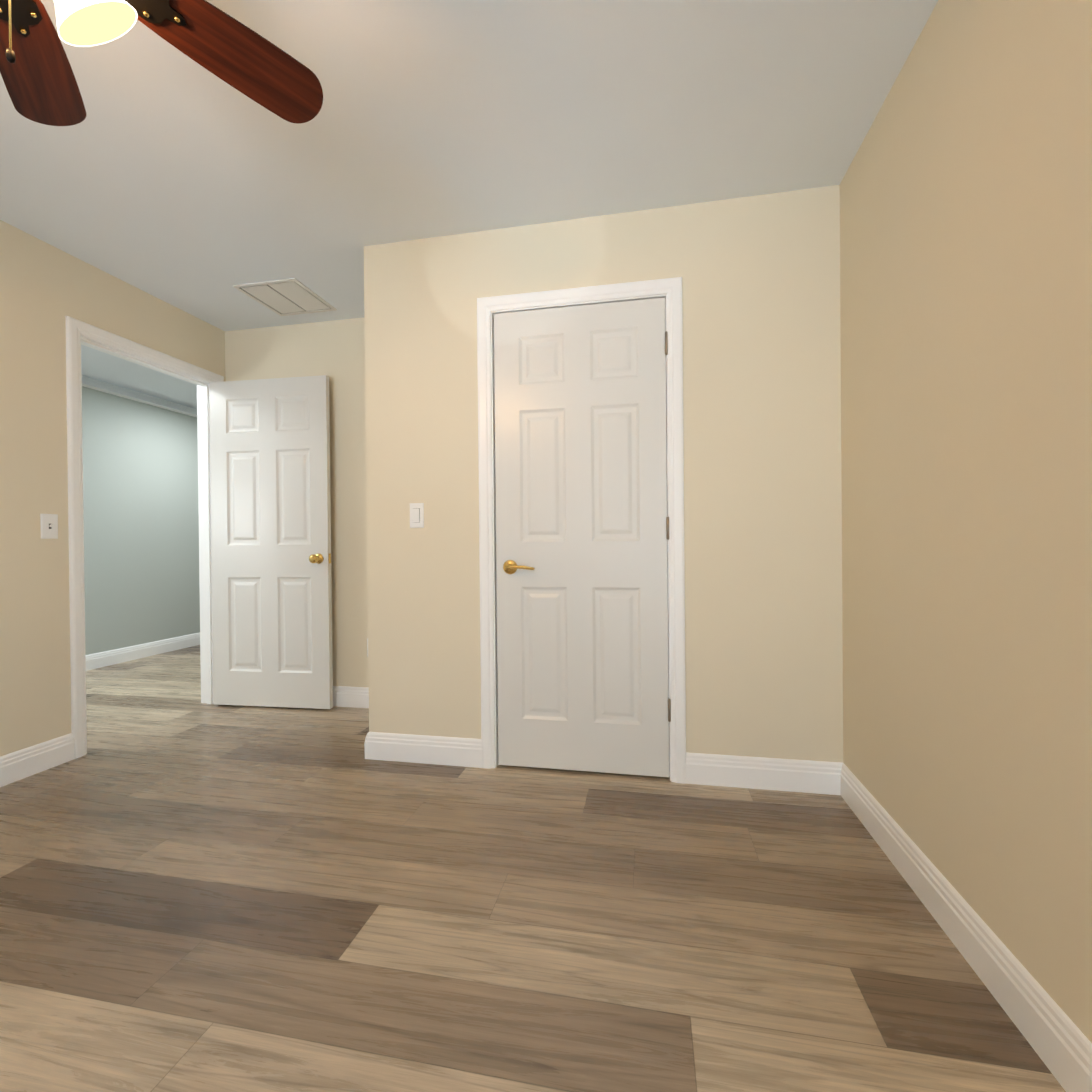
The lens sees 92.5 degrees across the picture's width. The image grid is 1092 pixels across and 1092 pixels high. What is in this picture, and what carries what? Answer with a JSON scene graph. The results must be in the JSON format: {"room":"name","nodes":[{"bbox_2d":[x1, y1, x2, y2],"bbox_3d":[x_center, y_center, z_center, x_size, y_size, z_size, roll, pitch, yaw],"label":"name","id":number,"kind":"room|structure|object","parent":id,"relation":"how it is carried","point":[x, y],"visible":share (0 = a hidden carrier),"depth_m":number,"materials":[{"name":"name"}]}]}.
{"room":"empty bedroom","nodes":[
{"label":"empty bedroom","id":0,"kind":"room"},
{"bbox_2d":[0,220,224,755],"bbox_3d":[-2.300,-0.194,2.822,0.120,2.440,7.770,0,0,11],"label":"wall","id":1,"kind":"structure","parent":0,"point":[46,288],"depth_m":2.40,"materials":[{"name":"beige paint"}]},
{"bbox_2d":[0,733,74,786],"bbox_3d":[-2.611,0.977,0.833,0.018,0.126,3.435,0,0,11],"label":"baseboard","id":2,"kind":"structure","parent":1,"relation":"attached to","point":[15,766],"depth_m":2.36,"materials":[{"name":"white wood"}]},
{"bbox_2d":[40,514,57,538],"bbox_3d":[-2.303,-0.092,2.431,0.022,0.115,0.070,0,0,11],"label":"light switch","id":3,"kind":"object","parent":1,"relation":"attached to","point":[49,525],"visible":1,"depth_m":2.43,"materials":[{"name":"white plastic"}]},
{"bbox_2d":[65,316,223,758],"bbox_3d":[-2.268,-0.042,2.988,0.162,2.133,0.939,0,0,11],"label":"door frame","id":4,"kind":"structure","parent":1,"relation":"attached to","point":[76,329],"depth_m":2.59,"materials":[{"name":"white wood"}]},
{"bbox_2d":[209,375,332,708],"bbox_3d":[-1.731,-0.018,3.281,0.804,2.047,0.179,-1,0,9],"label":"bedroom door","id":5,"kind":"structure","parent":4,"relation":"attached to","point":[271,538],"depth_m":3.26,"materials":[{"name":"white wood"}]},
{"bbox_2d":[82,386,199,654],"bbox_3d":[-4.116,-0.178,3.178,0.120,2.440,7.770,0,0,11],"label":"wall","id":6,"kind":"structure","parent":0,"point":[141,522],"depth_m":4.76,"materials":[{"name":"grey paint"}]},
{"bbox_2d":[81,375,196,417],"bbox_3d":[-3.857,-1.363,4.020,0.087,0.085,5.760,0,0,11],"label":"crown molding","id":7,"kind":"structure","parent":6,"relation":"attached to","point":[95,384],"depth_m":4.74,"materials":[{"name":"white wood"}]},
{"bbox_2d":[85,632,199,670],"bbox_3d":[-3.869,0.972,4.040,0.018,0.126,5.760,0,0,11],"label":"baseboard","id":8,"kind":"structure","parent":6,"relation":"attached to","point":[110,657],"depth_m":4.78,"materials":[{"name":"white wood"}]},
{"bbox_2d":[225,317,368,686],"bbox_3d":[-1.346,-0.206,3.374,1.540,2.440,0.120,0,0,11],"label":"wall","id":9,"kind":"structure","parent":0,"point":[334,351],"depth_m":3.30,"materials":[{"name":"beige paint"}]},
{"bbox_2d":[364,243,391,732],"bbox_3d":[-0.729,-0.209,2.831,0.120,2.440,0.710,0,0,11],"label":"wall","id":10,"kind":"structure","parent":0,"point":[377,485],"depth_m":2.48,"materials":[{"name":"beige paint"}]},
{"bbox_2d":[0,0,937,408],"bbox_3d":[-1.444,-1.451,2.645,5.590,0.060,7.770,0,0,11],"label":"ceiling","id":11,"kind":"structure","parent":0,"point":[164,170],"depth_m":1.81,"materials":[{"name":"paint"}]},
{"bbox_2d":[0,0,322,125],"bbox_3d":[-0.899,-1.117,0.797,1.092,0.599,1.086,0,0,11],"label":"fan","id":12,"kind":"object","parent":11,"relation":"hanging from","point":[39,79],"visible":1,"depth_m":1.11,"materials":[{"name":"brown wood"}]},
{"bbox_2d":[233,278,336,315],"bbox_3d":[-1.482,-1.419,2.994,0.380,0.008,0.380,0,0,11],"label":"ceiling vent","id":13,"kind":"object","parent":11,"relation":"in","point":[289,296],"visible":0.94,"depth_m":2.97,"materials":[{"name":"white metal"}]},
{"bbox_2d":[0,645,1065,1091],"bbox_3d":[-1.420,1.049,2.659,5.590,0.060,7.770,0,0,11],"label":"floor","id":14,"kind":"structure","parent":0,"point":[196,895],"depth_m":1.38,"materials":[{"name":"brown wood"}]},
{"bbox_2d":[387,185,842,762],"bbox_3d":[0.293,-0.216,2.330,2.080,2.440,0.120,0,0,11],"label":"wall","id":15,"kind":"structure","parent":0,"point":[763,473],"depth_m":2.19,"materials":[{"name":"beige paint"}]},
{"bbox_2d":[333,686,481,767],"bbox_3d":[-1.198,0.952,2.924,1.989,0.126,0.728,0,0,11],"label":"baseboard","id":16,"kind":"structure","parent":15,"relation":"attached to","point":[441,750],"depth_m":2.44,"materials":[{"name":"white wood"}]},
{"bbox_2d":[410,503,423,527],"bbox_3d":[-0.605,-0.143,2.438,0.070,0.115,0.012,0,0,11],"label":"light switch","id":17,"kind":"object","parent":15,"relation":"attached to","point":[416,515],"visible":1,"depth_m":2.44,"materials":[{"name":"white plastic"}]},
{"bbox_2d":[477,277,685,783],"bbox_3d":[0.153,-0.038,2.359,0.809,2.086,0.123,0,0,11],"label":"door frame","id":18,"kind":"structure","parent":15,"relation":"attached to","point":[494,484],"depth_m":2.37,"materials":[{"name":"white wood"}]},
{"bbox_2d":[494,297,670,776],"bbox_3d":[0.148,-0.031,2.290,0.770,2.047,0.090,0,0,11],"label":"closet door","id":19,"kind":"structure","parent":15,"relation":"in","point":[582,528],"depth_m":2.30,"materials":[{"name":"white wood"}]},
{"bbox_2d":[685,752,835,794],"bbox_3d":[0.881,0.936,2.155,0.594,0.126,0.018,0,0,11],"label":"baseboard","id":20,"kind":"structure","parent":15,"relation":"attached to","point":[792,775],"depth_m":2.15,"materials":[{"name":"white wood"}]},
{"bbox_2d":[840,0,1091,1042],"bbox_3d":[0.947,-0.213,0.567,0.120,2.440,4.590,0,0,11],"label":"wall","id":21,"kind":"structure","parent":0,"point":[966,368],"depth_m":1.22,"materials":[{"name":"beige paint"}]},
{"bbox_2d":[836,762,1091,1091],"bbox_3d":[0.832,0.947,0.277,0.018,0.126,3.724,0,0,11],"label":"baseboard","id":22,"kind":"structure","parent":21,"relation":"attached to","point":[1054,1035],"depth_m":1.19,"materials":[{"name":"white wood"}]}
]}

